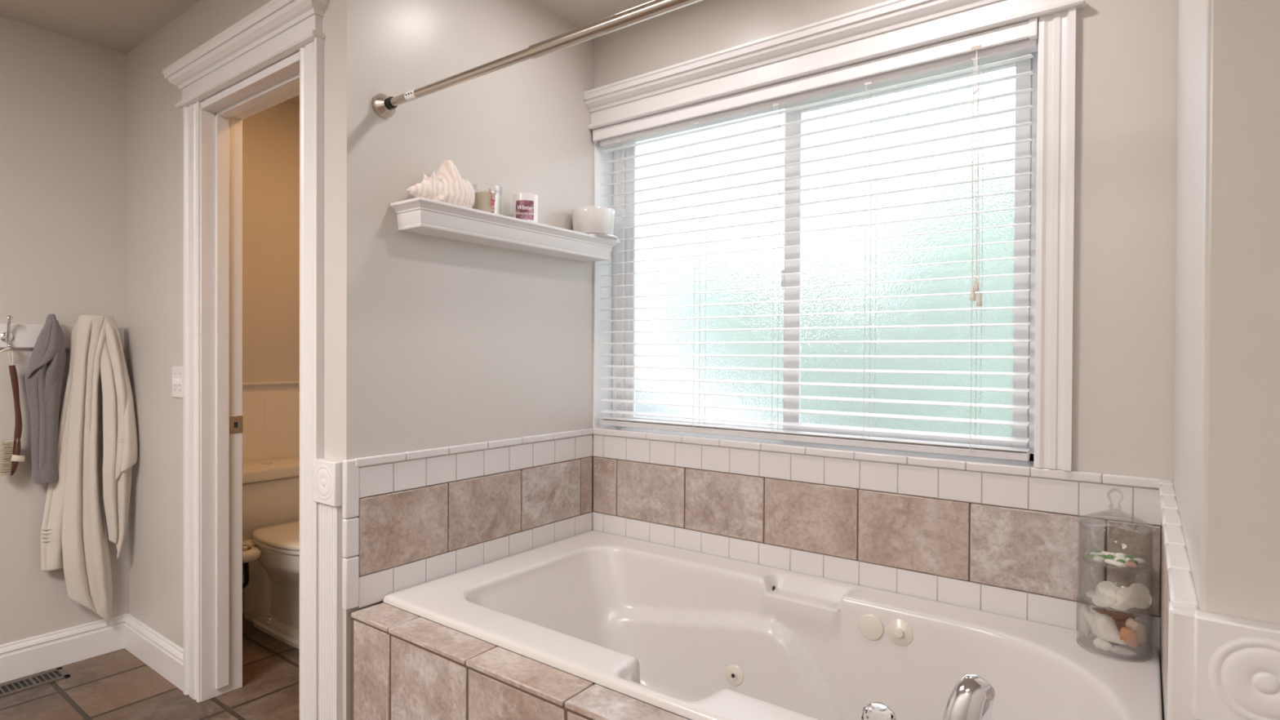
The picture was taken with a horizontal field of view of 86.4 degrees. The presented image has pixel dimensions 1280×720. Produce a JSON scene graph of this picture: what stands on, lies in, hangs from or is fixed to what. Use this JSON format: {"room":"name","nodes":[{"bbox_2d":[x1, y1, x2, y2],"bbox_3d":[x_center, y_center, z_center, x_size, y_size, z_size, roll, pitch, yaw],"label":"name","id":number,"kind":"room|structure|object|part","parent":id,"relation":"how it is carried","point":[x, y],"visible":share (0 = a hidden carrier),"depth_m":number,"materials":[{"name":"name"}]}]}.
{"room":"bathroom","nodes":[
{"label":"bathroom","id":0,"kind":"room"},
{"bbox_2d":[0,16,299,644],"bbox_3d":[-2.833,-0.033,1.928,0.100,2.440,4.300,1,1,37],"label":"wall","id":1,"kind":"structure","parent":0,"point":[64,178],"depth_m":2.66,"materials":[{"name":"grey paint"}]},
{"bbox_2d":[0,315,124,348],"bbox_3d":[-2.400,-0.102,2.369,0.067,0.121,1.024,1,1,37],"label":"hook rail","id":2,"kind":"object","parent":1,"relation":"attached to","point":[11,335],"visible":0.44,"depth_m":2.54,"materials":[{"name":"white paint"}]},
{"bbox_2d":[0,347,24,475],"bbox_3d":[-2.291,0.187,2.487,0.050,0.472,0.070,1,1,37],"label":"bath brush","id":3,"kind":"object","parent":2,"relation":"hanging from","point":[11,457],"visible":1,"depth_m":2.48,"materials":[{"name":"brown wood"}]},
{"bbox_3d":[-2.286,0.154,2.496,0.022,0.272,0.037,1,1,37],"label":"handle","id":4,"kind":"part","parent":3,"relation":"part of","materials":[{"name":"brown wood"}]},
{"bbox_2d":[25,313,66,484],"bbox_3d":[-2.224,0.144,2.562,0.063,0.636,0.120,1,1,37],"label":"cloth","id":5,"kind":"object","parent":2,"relation":"hanging from","point":[44,375],"visible":1,"depth_m":2.55,"materials":[{"name":"grey fabric"}]},
{"bbox_2d":[40,315,137,625],"bbox_3d":[-2.147,0.443,2.675,0.296,1.234,0.124,0,1,-25],"label":"bathrobe","id":6,"kind":"object","parent":2,"relation":"hanging from","point":[73,537],"visible":1,"depth_m":2.65,"materials":[{"name":"beige fabric"}]},
{"bbox_2d":[0,613,126,683],"bbox_3d":[-3.093,1.121,1.497,0.016,0.136,3.288,1,1,37],"label":"baseboard","id":7,"kind":"structure","parent":1,"relation":"attached to","point":[22,658],"depth_m":2.63,"materials":[{"name":"white paint"}]},
{"bbox_2d":[242,588,244,614],"bbox_3d":[-1.777,1.112,3.269,0.016,0.136,0.897,1,1,37],"label":"baseboard","id":8,"kind":"structure","parent":1,"relation":"attached to","point":[242,588],"depth_m":3.17,"materials":[{"name":"white paint"}]},
{"bbox_2d":[242,386,299,583],"bbox_3d":[-1.778,0.588,3.267,0.008,0.925,0.897,1,1,37],"label":"panelling","id":9,"kind":"object","parent":1,"relation":"attached to","point":[271,415],"visible":0.07,"depth_m":3.27,"materials":[{"name":"white paint"}]},
{"bbox_2d":[0,613,299,719],"bbox_3d":[-1.018,1.257,0.612,4.605,0.100,4.540,1,1,37],"label":"floor","id":10,"kind":"structure","parent":0,"point":[116,685],"depth_m":2.42,"materials":[{"name":"tile"}]},
{"bbox_2d":[0,666,70,697],"bbox_3d":[-2.266,1.182,2.459,0.112,0.006,0.309,1,1,37],"label":"floor vent","id":11,"kind":"object","parent":10,"relation":"in","point":[56,674],"visible":1,"depth_m":2.50,"materials":[{"name":"grey metal"}]},
{"bbox_2d":[242,456,299,648],"bbox_3d":[-1.525,0.829,2.991,0.723,0.710,0.509,1,1,37],"label":"toilet","id":12,"kind":"object","parent":10,"relation":"on","point":[270,487],"visible":0.52,"depth_m":3.00,"materials":[{"name":"white ceramic"}]},
{"bbox_3d":[-1.712,0.508,3.153,0.225,0.061,0.468,1,1,37],"label":"tank lid","id":13,"kind":"part","parent":12,"relation":"part of","materials":[{"name":"white ceramic"}]},
{"bbox_3d":[-1.719,0.674,3.160,0.209,0.264,0.447,1,1,37],"label":"tank","id":14,"kind":"part","parent":12,"relation":"part of","materials":[{"name":"white ceramic"}]},
{"bbox_3d":[-1.416,0.773,2.948,0.493,0.019,0.364,1,1,37],"label":"seat","id":15,"kind":"part","parent":12,"relation":"part of","materials":[{"name":"white plastic"}]},
{"bbox_3d":[-1.415,0.750,2.947,0.495,0.024,0.368,1,1,37],"label":"lid","id":16,"kind":"part","parent":12,"relation":"part of","materials":[{"name":"white plastic"}]},
{"bbox_2d":[348,602,688,719],"bbox_3d":[-0.056,0.944,1.351,1.751,0.523,0.096,1,1,37],"label":"tub deck","id":17,"kind":"object","parent":10,"relation":"on","point":[405,665],"visible":1,"depth_m":1.60,"materials":[{"name":"tile"}]},
{"bbox_2d":[382,530,1162,719],"bbox_3d":[0.246,0.888,1.750,1.738,0.452,0.901,1,1,37],"label":"bathtub","id":18,"kind":"object","parent":10,"relation":"on","point":[686,633],"visible":0.92,"depth_m":1.90,"materials":[{"name":"white plastic"}]},
{"bbox_3d":[0.684,0.722,1.802,0.025,0.026,0.012,1,1,37],"label":"knob","id":19,"kind":"part","parent":18,"relation":"part of","materials":[{"name":"beige plastic"}]},
{"bbox_2d":[861,674,995,719],"bbox_3d":[0.451,0.580,1.085,0.198,0.180,0.069,1,1,37],"label":"tub faucet","id":20,"kind":"object","parent":18,"relation":"on","point":[972,697],"visible":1,"depth_m":1.05,"materials":[{"name":"silver metal"}]},
{"bbox_3d":[0.396,0.600,1.131,0.056,0.050,0.056,1,1,37],"label":"crystal knob","id":21,"kind":"part","parent":20,"relation":"part of","materials":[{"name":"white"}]},
{"bbox_3d":[0.500,0.580,1.049,0.075,0.180,0.069,1,1,37],"label":"spout","id":22,"kind":"part","parent":20,"relation":"part of","materials":[{"name":"silver metal"}]},
{"bbox_3d":[1.097,0.482,1.576,0.152,0.372,0.152,1,1,37],"label":"apothecary jar","id":23,"kind":"object","parent":18,"relation":"on","visible":0},
{"bbox_2d":[1079,604,1091,636],"bbox_3d":[1.051,0.614,1.605,0.028,0.075,0.031,1,1,37],"label":"shell","id":24,"kind":"object","parent":23,"relation":"in","point":[1084,624],"visible":0.84,"depth_m":1.60,"materials":[{"name":"white"}]},
{"bbox_2d":[1084,553,1095,559],"bbox_3d":[1.051,0.459,1.593,0.026,0.010,0.015,0,0,-4],"label":"glass","id":25,"kind":"object","parent":23,"relation":"in","point":[1087,556],"visible":0.91,"depth_m":1.59,"materials":[{"name":"green glass"}]},
{"bbox_2d":[1086,591,1096,598],"bbox_3d":[1.072,0.552,1.604,0.037,0.010,0.037,1,1,37],"label":"sand dollar","id":26,"kind":"object","parent":23,"relation":"in","point":[1090,593],"visible":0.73,"depth_m":1.60,"materials":[{"name":"beige"}]},
{"bbox_2d":[1088,549,1101,553],"bbox_3d":[1.083,0.457,1.620,0.028,0.012,0.019,1,1,37],"label":"glass","id":27,"kind":"object","parent":23,"relation":"in","point":[1092,550],"visible":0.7,"depth_m":1.62,"materials":[{"name":"green"}]},
{"bbox_2d":[1093,556,1104,562],"bbox_3d":[1.054,0.458,1.567,0.025,0.011,0.013,0,1,14],"label":"shell","id":28,"kind":"object","parent":23,"relation":"in","point":[1100,559],"visible":1,"depth_m":1.56,"materials":[{"name":"white"}]},
{"bbox_2d":[1093,637,1112,650],"bbox_3d":[1.053,0.644,1.552,0.033,0.033,0.030,0,1,20],"label":"shell","id":29,"kind":"object","parent":23,"relation":"in","point":[1104,645],"visible":1,"depth_m":1.54,"materials":[{"name":"white"}]},
{"bbox_2d":[1097,554,1109,557],"bbox_3d":[1.079,0.459,1.585,0.025,0.009,0.032,1,1,37],"label":"glass","id":30,"kind":"object","parent":23,"relation":"in","point":[1100,555],"visible":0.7,"depth_m":1.58,"materials":[{"name":"green"}]},
{"bbox_2d":[1083,610,1125,644],"bbox_3d":[1.059,0.609,1.556,0.062,0.059,0.063,0,0,4],"label":"shell","id":31,"kind":"object","parent":23,"relation":"in","point":[1103,626],"visible":1,"depth_m":1.54,"materials":[{"name":"white"}]},
{"bbox_2d":[1092,592,1116,607],"bbox_3d":[1.062,0.549,1.561,0.046,0.022,0.045,1,1,37],"label":"sand dollar","id":32,"kind":"object","parent":23,"relation":"in","point":[1102,600],"visible":1,"depth_m":1.56,"materials":[{"name":"beige"}]},
{"bbox_2d":[1095,581,1116,594],"bbox_3d":[1.083,0.535,1.580,0.046,0.043,0.029,1,1,37],"label":"sand dollar","id":33,"kind":"object","parent":23,"relation":"in","point":[1101,587],"visible":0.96,"depth_m":1.59,"materials":[{"name":"beige"}]},
{"bbox_2d":[1104,559,1115,564],"bbox_3d":[1.070,0.459,1.549,0.025,0.010,0.020,1,1,37],"label":"shell","id":34,"kind":"object","parent":23,"relation":"in","point":[1110,562],"visible":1,"depth_m":1.55,"materials":[{"name":"white"}]},
{"bbox_2d":[1106,552,1115,557],"bbox_3d":[1.106,0.458,1.599,0.023,0.012,0.017,1,1,37],"label":"shell","id":35,"kind":"object","parent":23,"relation":"in","point":[1113,554],"visible":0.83,"depth_m":1.59,"materials":[{"name":"white"}]},
{"bbox_2d":[1105,586,1119,597],"bbox_3d":[1.088,0.539,1.559,0.042,0.040,0.020,1,1,37],"label":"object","id":36,"kind":"object","parent":23,"relation":"in","point":[1111,591],"visible":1,"depth_m":1.56,"materials":[{"name":"beige"}]},
{"bbox_2d":[1091,606,1135,620],"bbox_3d":[1.104,0.588,1.592,0.082,0.035,0.035,0,1,19],"label":"shell","id":37,"kind":"object","parent":23,"relation":"in","point":[1117,615],"visible":0.76,"depth_m":1.58,"materials":[{"name":"brown"}]},
{"bbox_2d":[1111,560,1127,567],"bbox_3d":[1.077,0.459,1.534,0.019,0.009,0.033,0,1,-12],"label":"shell","id":38,"kind":"object","parent":23,"relation":"in","point":[1116,563],"visible":1,"depth_m":1.53,"materials":[{"name":"white"}]},
{"bbox_2d":[1110,600,1129,610],"bbox_3d":[1.082,0.553,1.541,0.040,0.015,0.039,1,1,37],"label":"sand dollar","id":39,"kind":"object","parent":23,"relation":"in","point":[1118,606],"visible":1,"depth_m":1.53,"materials":[{"name":"beige"}]},
{"bbox_2d":[1114,619,1126,631],"bbox_3d":[1.130,0.621,1.583,0.053,0.053,0.048,0,0,-7],"label":"shell","id":40,"kind":"object","parent":23,"relation":"in","point":[1120,624],"visible":0.16,"depth_m":1.58,"materials":[{"name":"brown"}]},
{"bbox_2d":[1115,552,1126,556],"bbox_3d":[1.123,0.458,1.595,0.030,0.012,0.019,0,1,-17],"label":"shell","id":41,"kind":"object","parent":23,"relation":"in","point":[1117,553],"visible":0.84,"depth_m":1.59,"materials":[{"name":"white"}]},
{"bbox_2d":[1116,559,1125,564],"bbox_3d":[1.090,0.459,1.546,0.019,0.011,0.027,1,1,37],"label":"glass","id":42,"kind":"object","parent":23,"relation":"in","point":[1118,560],"visible":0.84,"depth_m":1.54,"materials":[{"name":"green glass"}]},
{"bbox_2d":[1109,645,1136,656],"bbox_3d":[1.081,0.652,1.529,0.052,0.019,0.021,1,1,37],"label":"shell","id":43,"kind":"object","parent":23,"relation":"in","point":[1118,650],"visible":1,"depth_m":1.52,"materials":[{"name":"grey"}]},
{"bbox_2d":[1115,586,1139,608],"bbox_3d":[1.101,0.537,1.541,0.045,0.044,0.019,1,1,37],"label":"sand dollar","id":44,"kind":"object","parent":23,"relation":"in","point":[1126,595],"visible":1,"depth_m":1.54,"materials":[{"name":"beige"}]},
{"bbox_2d":[1119,626,1138,647],"bbox_3d":[1.091,0.618,1.526,0.037,0.042,0.032,0,1,9],"label":"shell","id":45,"kind":"object","parent":23,"relation":"in","point":[1130,637],"visible":1,"depth_m":1.51,"materials":[{"name":"brown"}]},
{"bbox_2d":[1124,560,1137,567],"bbox_3d":[1.102,0.460,1.535,0.027,0.009,0.033,1,1,37],"label":"coral piece","id":46,"kind":"object","parent":23,"relation":"in","point":[1130,564],"visible":0.97,"depth_m":1.53,"materials":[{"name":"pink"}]},
{"bbox_2d":[1125,554,1136,559],"bbox_3d":[1.136,0.458,1.578,0.021,0.012,0.028,1,1,37],"label":"glass","id":47,"kind":"object","parent":23,"relation":"in","point":[1130,556],"visible":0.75,"depth_m":1.57,"materials":[{"name":"green glass"}]},
{"bbox_2d":[1128,559,1137,564],"bbox_3d":[1.120,0.459,1.549,0.019,0.010,0.032,1,1,37],"label":"glass","id":48,"kind":"object","parent":23,"relation":"in","point":[1134,561],"visible":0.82,"depth_m":1.54,"materials":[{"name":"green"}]},
{"bbox_2d":[1125,617,1146,644],"bbox_3d":[1.125,0.613,1.545,0.043,0.056,0.036,0,1,-9],"label":"shell","id":49,"kind":"object","parent":23,"relation":"in","point":[1139,627],"visible":0.7,"depth_m":1.53,"materials":[{"name":"beige"}]},
{"bbox_2d":[1133,558,1145,564],"bbox_3d":[1.135,0.458,1.554,0.024,0.012,0.018,1,1,37],"label":"shell","id":50,"kind":"object","parent":23,"relation":"in","point":[1140,561],"visible":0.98,"depth_m":1.55,"materials":[{"name":"white"}]},
{"bbox_2d":[1128,582,1150,593],"bbox_3d":[1.138,0.531,1.555,0.042,0.041,0.013,0,1,21],"label":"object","id":51,"kind":"object","parent":23,"relation":"in","point":[1136,584],"visible":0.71,"depth_m":1.56,"materials":[{"name":"beige"}]},
{"bbox_2d":[1132,587,1151,608],"bbox_3d":[1.124,0.536,1.534,0.045,0.044,0.016,0,1,21],"label":"sand dollar","id":52,"kind":"object","parent":23,"relation":"in","point":[1145,598],"visible":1,"depth_m":1.53,"materials":[{"name":"beige"}]},
{"bbox_2d":[126,0,271,648],"bbox_3d":[-1.496,-0.031,2.424,1.455,2.440,0.115,1,1,37],"label":"wall","id":53,"kind":"structure","parent":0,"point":[154,123],"depth_m":2.61,"materials":[{"name":"grey paint"}]},
{"bbox_2d":[124,613,183,691],"bbox_3d":[-1.870,1.117,2.627,0.633,0.136,0.016,1,1,37],"label":"baseboard","id":54,"kind":"structure","parent":53,"relation":"attached to","point":[162,655],"depth_m":2.61,"materials":[{"name":"white paint"}]},
{"bbox_2d":[172,365,182,398],"bbox_3d":[-1.686,0.080,2.486,0.115,0.115,0.014,1,1,37],"label":"light switch","id":55,"kind":"object","parent":53,"relation":"attached to","point":[177,371],"visible":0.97,"depth_m":2.49,"materials":[{"name":"white plastic"}]},
{"bbox_2d":[161,0,328,719],"bbox_3d":[-1.233,0.086,2.197,1.002,2.212,0.194,1,1,37],"label":"door frame","id":56,"kind":"structure","parent":53,"relation":"attached to","point":[273,55],"depth_m":2.37,"materials":[{"name":"white paint"}]},
{"bbox_3d":[-1.569,0.148,2.394,0.110,2.082,0.022,1,1,37],"label":"casing","id":57,"kind":"part","parent":56,"relation":"part of","materials":[{"name":"white paint"}]},
{"bbox_3d":[-1.453,0.233,2.452,0.002,0.063,0.048,1,1,37],"label":"strike plate","id":58,"kind":"part","parent":56,"relation":"part of","materials":[{"name":"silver metal"}]},
{"bbox_3d":[-0.928,0.155,1.918,0.108,2.082,0.022,1,1,37],"label":"casing","id":59,"kind":"part","parent":56,"relation":"part of","materials":[{"name":"white paint"}]},
{"bbox_2d":[0,0,653,105],"bbox_3d":[-1.006,-1.283,0.590,4.605,0.100,4.540,1,1,37],"label":"ceiling","id":60,"kind":"structure","parent":0,"point":[118,25],"depth_m":2.47,"materials":[{"name":"beige paint"}]},
{"bbox_2d":[322,0,594,719],"bbox_3d":[-0.564,-0.025,2.291,0.200,2.440,1.012,1,1,37],"label":"wall","id":61,"kind":"structure","parent":0,"point":[430,342],"depth_m":2.09,"materials":[{"name":"grey paint"}]},
{"bbox_2d":[313,457,342,719],"bbox_3d":[-0.852,0.735,1.861,0.112,0.924,0.029,1,1,37],"label":"trim board","id":62,"kind":"object","parent":61,"relation":"attached to","point":[327,473],"visible":1,"depth_m":1.85,"materials":[{"name":"white paint"}]},
{"bbox_2d":[390,196,619,262],"bbox_3d":[-0.390,-0.407,2.237,0.136,0.073,0.875,1,1,37],"label":"wall shelf","id":63,"kind":"object","parent":61,"relation":"attached to","point":[420,215],"visible":1,"depth_m":2.10,"materials":[{"name":"white paint"}]},
{"bbox_2d":[406,160,475,208],"bbox_3d":[-0.579,-0.515,1.982,0.109,0.142,0.222,1,1,37],"label":"conch shell","id":64,"kind":"object","parent":63,"relation":"on","point":[447,185],"visible":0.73,"depth_m":1.97,"materials":[{"name":"white ceramic"}]},
{"bbox_2d":[472,186,501,214],"bbox_3d":[-0.477,-0.490,2.122,0.096,0.094,0.096,1,1,37],"label":"candle","id":65,"kind":"object","parent":63,"relation":"on","point":[489,202],"visible":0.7,"depth_m":2.08,"materials":[{"name":"beige wax"}]},
{"bbox_2d":[488,186,492,206],"bbox_3d":[-0.456,-0.498,2.081,0.013,0.057,0.003,0,1,-41],"label":"print","id":66,"kind":"object","parent":65,"relation":"attached to","point":[490,193],"depth_m":2.08,"materials":[{"name":"red"}]},
{"bbox_2d":[491,188,497,213],"bbox_3d":[-0.447,-0.488,2.088,0.020,0.076,0.004,0,1,-33],"label":"print","id":67,"kind":"object","parent":65,"relation":"attached to","point":[494,195],"depth_m":2.09,"materials":[{"name":"pink paper"}]},
{"bbox_2d":[512,192,538,222],"bbox_3d":[-0.377,-0.493,2.250,0.084,0.098,0.085,1,1,37],"label":"candle","id":68,"kind":"object","parent":63,"relation":"on","point":[525,205],"visible":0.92,"depth_m":2.21,"materials":[{"name":"white glass"}]},
{"bbox_2d":[571,206,617,239],"bbox_3d":[-0.167,-0.496,2.503,0.166,0.101,0.168,1,1,37],"label":"candle","id":69,"kind":"object","parent":63,"relation":"on","point":[599,221],"visible":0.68,"depth_m":2.44,"materials":[{"name":"white wax"}]},
{"bbox_3d":[-0.155,-0.449,2.506,0.150,0.008,0.150,1,1,37],"label":"silver lid","id":70,"kind":"part","parent":69,"relation":"part of","materials":[{"name":"white metal"}]},
{"bbox_2d":[372,0,702,118],"bbox_3d":[-0.008,-0.696,1.378,1.769,0.077,0.066,1,1,37],"label":"shower curtain rod","id":71,"kind":"object","parent":61,"relation":"attached to","point":[384,105],"visible":1,"depth_m":1.51,"materials":[{"name":"silver metal"}]},
{"bbox_2d":[242,0,1177,719],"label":"wall","id":72,"kind":"structure","parent":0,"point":[1126,50],"depth_m":1.65,"materials":[{"name":"grey paint"}]},
{"bbox_2d":[342,426,1199,719],"bbox_3d":[0.253,0.479,1.752,1.784,0.416,1.140,1,1,37],"label":"tile surround","id":73,"kind":"object","parent":72,"relation":"attached to","point":[1012,538],"visible":0.93,"depth_m":1.98,"materials":[{"name":"beige tile"}]},
{"bbox_2d":[591,17,1038,461],"bbox_3d":[0.429,-0.309,2.204,1.486,1.133,0.080,1,1,37],"label":"window blind","id":74,"kind":"object","parent":72,"relation":"attached to","point":[1020,38],"visible":0.96,"depth_m":2.06,"materials":[{"name":"white plastic"}]},
{"bbox_3d":[0.436,0.243,2.216,1.448,0.029,0.049,1,1,37],"label":"rail","id":75,"kind":"part","parent":74,"relation":"part of","materials":[{"name":"white plastic"}]},
{"bbox_3d":[0.895,-0.496,1.817,0.021,0.653,0.016,1,1,37],"label":"pull cord","id":76,"kind":"part","parent":74,"relation":"part of","materials":[{"name":"white plastic"}]},
{"bbox_2d":[582,0,1085,471],"bbox_3d":[0.493,-0.367,2.181,1.620,1.276,0.206,1,1,37],"label":"window","id":77,"kind":"structure","parent":72,"relation":"attached to","point":[1028,248],"depth_m":2.10,"materials":[{"name":"white plastic"}]},
{"bbox_3d":[0.232,-0.308,2.491,0.715,1.100,0.016,1,1,37],"label":"fixed sash","id":78,"kind":"part","parent":77,"relation":"part of","materials":[{"name":"glass"}]},
{"bbox_3d":[0.238,-0.312,2.487,0.649,1.086,0.004,1,1,37],"label":"pane","id":79,"kind":"part","parent":77,"relation":"part of","materials":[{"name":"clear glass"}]},
{"bbox_3d":[0.778,-0.295,2.058,0.630,1.035,0.004,1,1,37],"label":"pane","id":80,"kind":"part","parent":77,"relation":"part of","materials":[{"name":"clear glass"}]},
{"bbox_3d":[0.771,-0.302,2.063,0.714,1.100,0.016,1,1,37],"label":"sliding sash","id":81,"kind":"part","parent":77,"relation":"part of","materials":[{"name":"glass"}]},
{"bbox_3d":[1.043,-0.298,1.713,0.080,1.145,0.022,1,1,37],"label":"casing","id":82,"kind":"part","parent":77,"relation":"part of","materials":[{"name":"white paint"}]},
{"bbox_2d":[1172,0,1279,625],"bbox_3d":[1.331,-0.004,0.884,0.980,2.440,1.012,1,1,37],"label":"wall","id":83,"kind":"structure","parent":0,"point":[1226,469],"depth_m":0.76,"materials":[{"name":"grey paint"}]},
{"bbox_2d":[1192,610,1279,719],"bbox_3d":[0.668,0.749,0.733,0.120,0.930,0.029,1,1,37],"label":"rosette corner block","id":84,"kind":"object","parent":83,"relation":"attached to","point":[1237,660],"visible":1,"depth_m":0.73,"materials":[{"name":"white paint"}]}
]}

